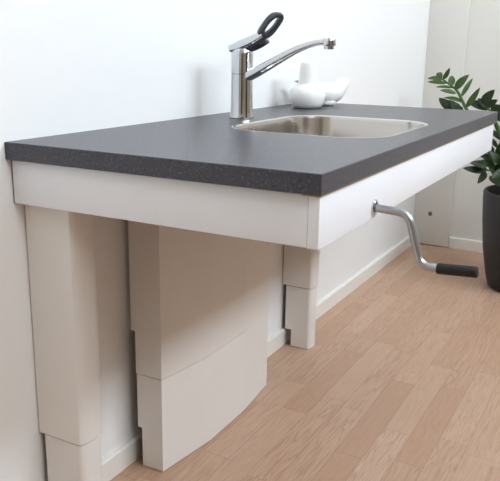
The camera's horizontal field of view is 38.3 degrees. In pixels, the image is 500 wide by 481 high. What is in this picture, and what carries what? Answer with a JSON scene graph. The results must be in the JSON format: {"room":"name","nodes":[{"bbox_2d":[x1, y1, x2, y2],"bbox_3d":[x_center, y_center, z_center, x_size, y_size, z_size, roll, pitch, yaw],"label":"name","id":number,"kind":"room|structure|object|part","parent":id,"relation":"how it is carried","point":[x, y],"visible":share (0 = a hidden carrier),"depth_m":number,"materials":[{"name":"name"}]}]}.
{"room":"kitchen","nodes":[
{"label":"kitchen","id":0,"kind":"room"},
{"bbox_2d":[0,0,429,480],"bbox_3d":[-0.423,-0.937,1.205,0.150,3.100,5.450,9,17,27],"label":"wall","id":1,"kind":"structure","parent":0,"point":[67,66],"depth_m":1.60,"materials":[{"name":"paint"}]},
{"bbox_2d":[25,205,101,480],"bbox_3d":[-0.352,0.223,1.397,0.114,0.757,0.068,9,17,27],"label":"table leg","id":2,"kind":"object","parent":1,"relation":"attached to","point":[60,243],"depth_m":1.35,"materials":[{"name":"paint"}]},
{"bbox_2d":[11,124,493,249],"bbox_3d":[0.141,-0.203,1.693,0.594,0.078,1.277,9,17,27],"label":"frame","id":3,"kind":"object","parent":1,"relation":"attached to","point":[293,219],"visible":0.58,"depth_m":1.15,"materials":[{"name":"white laminate"}]},
{"bbox_3d":[-0.166,-0.068,1.161,0.573,0.077,0.017,9,17,27],"label":"rail","id":4,"kind":"part","parent":3,"relation":"part of","materials":[{"name":"white laminate"}]},
{"bbox_2d":[4,103,497,197],"bbox_3d":[0.144,-0.257,1.676,0.600,0.033,1.297,9,17,27],"label":"countertop","id":5,"kind":"structure","parent":3,"relation":"on","point":[206,148],"depth_m":1.24,"materials":[{"name":"laminate"}]},
{"bbox_2d":[228,12,335,118],"bbox_3d":[0.072,-0.404,1.681,0.267,0.246,0.060,9,17,27],"label":"mixer tap","id":6,"kind":"object","parent":5,"relation":"on","point":[243,73],"visible":1,"depth_m":1.70,"materials":[{"name":"silver metal"}]},
{"bbox_3d":[-0.002,-0.466,1.706,0.091,0.056,0.048,9,17,27],"label":"lever arm","id":7,"kind":"part","parent":6,"relation":"part of","materials":[{"name":"silver metal"}]},
{"bbox_3d":[0.076,-0.416,1.675,0.211,0.104,0.037,9,17,27],"label":"spout","id":8,"kind":"part","parent":6,"relation":"part of","materials":[{"name":"silver metal"}]},
{"bbox_2d":[290,62,324,108],"bbox_3d":[0.168,-0.450,2.091,0.104,0.128,0.104,9,17,27],"label":"bottle vase","id":9,"kind":"object","parent":5,"relation":"on","point":[307,93],"visible":1,"depth_m":2.06,"materials":[{"name":"white ceramic"}]},
{"bbox_2d":[295,78,348,105],"bbox_3d":[0.217,-0.453,2.193,0.184,0.082,0.072,-8,17,-30],"label":"bowl","id":10,"kind":"object","parent":5,"relation":"on","point":[334,91],"visible":0.53,"depth_m":2.19,"materials":[{"name":"white ceramic"}]},
{"bbox_2d":[231,115,428,137],"bbox_3d":[0.188,-0.187,1.652,0.363,0.155,0.444,9,17,27],"label":"sink","id":11,"kind":"object","parent":5,"relation":"in","point":[312,125],"visible":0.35,"depth_m":1.82,"materials":[{"name":"silver metal"}]},
{"bbox_3d":[0.395,-0.164,1.561,0.018,0.078,1.277,9,17,27],"label":"rail","id":12,"kind":"part","parent":3,"relation":"part of","materials":[{"name":"white laminate"}]},
{"bbox_2d":[101,235,410,480],"bbox_3d":[-0.415,0.562,1.489,0.013,0.056,5.287,9,17,27],"label":"baseboard","id":13,"kind":"structure","parent":1,"relation":"attached to","point":[119,459],"depth_m":2.44,"materials":[{"name":"paint"}]},
{"bbox_2d":[283,244,319,348],"bbox_3d":[0.171,-0.018,2.336,0.108,0.757,0.065,9,17,27],"label":"column cover","id":14,"kind":"structure","parent":1,"relation":"attached to","point":[300,264],"depth_m":2.36,"materials":[{"name":"paint"}]},
{"bbox_2d":[371,199,478,277],"bbox_3d":[0.289,-0.003,1.190,0.181,0.112,0.028,9,17,27],"label":"handle","id":15,"kind":"object","parent":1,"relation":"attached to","point":[440,268],"visible":1,"depth_m":1.19,"materials":[{"name":"silver metal"}]},
{"bbox_3d":[0.262,-0.004,1.204,0.116,0.103,0.014,9,17,27],"label":"rod","id":16,"kind":"part","parent":15,"relation":"part of","materials":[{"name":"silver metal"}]},
{"bbox_2d":[110,243,499,480],"bbox_3d":[0.825,0.806,0.951,3.050,0.100,5.450,9,17,27],"label":"floor","id":17,"kind":"structure","parent":0,"point":[399,380],"depth_m":2.07,"materials":[{"name":"brown wood"}]},
{"bbox_2d":[128,220,269,471],"bbox_3d":[-0.105,0.119,1.831,0.122,0.743,0.528,9,17,27],"label":"cover","id":18,"kind":"object","parent":17,"relation":"on","point":[199,301],"visible":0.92,"depth_m":1.70,"materials":[{"name":"paint"}]},
{"bbox_2d":[427,68,499,291],"bbox_3d":[1.166,-0.313,3.030,0.539,1.006,0.846,-12,20,-40],"label":"potted plant","id":19,"kind":"object","parent":17,"relation":"on","point":[490,212],"visible":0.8,"depth_m":3.01,"materials":[{"name":"green plant"}]},
{"bbox_3d":[1.173,0.001,3.006,0.420,0.410,0.420,9,17,27],"label":"pot","id":20,"kind":"part","parent":19,"relation":"part of","materials":[{"name":"ceramic"}]},
{"bbox_2d":[436,0,499,246],"bbox_3d":[2.182,-1.308,2.761,2.900,3.100,0.150,9,17,27],"label":"wall","id":21,"kind":"structure","parent":0,"point":[482,61],"depth_m":3.43,"materials":[{"name":"white paint"}]},
{"bbox_2d":[414,0,470,246],"bbox_3d":[0.951,-1.475,3.312,0.186,3.094,0.016,9,17,27],"label":"trim","id":22,"kind":"structure","parent":21,"relation":"attached to","point":[448,19],"depth_m":3.50,"materials":[{"name":"white paint"}]},
{"bbox_2d":[449,237,482,252],"bbox_3d":[2.203,0.194,3.039,2.710,0.056,0.013,9,17,27],"label":"baseboard","id":23,"kind":"structure","parent":21,"relation":"attached to","point":[455,243],"depth_m":3.62,"materials":[{"name":"paint"}]}
]}

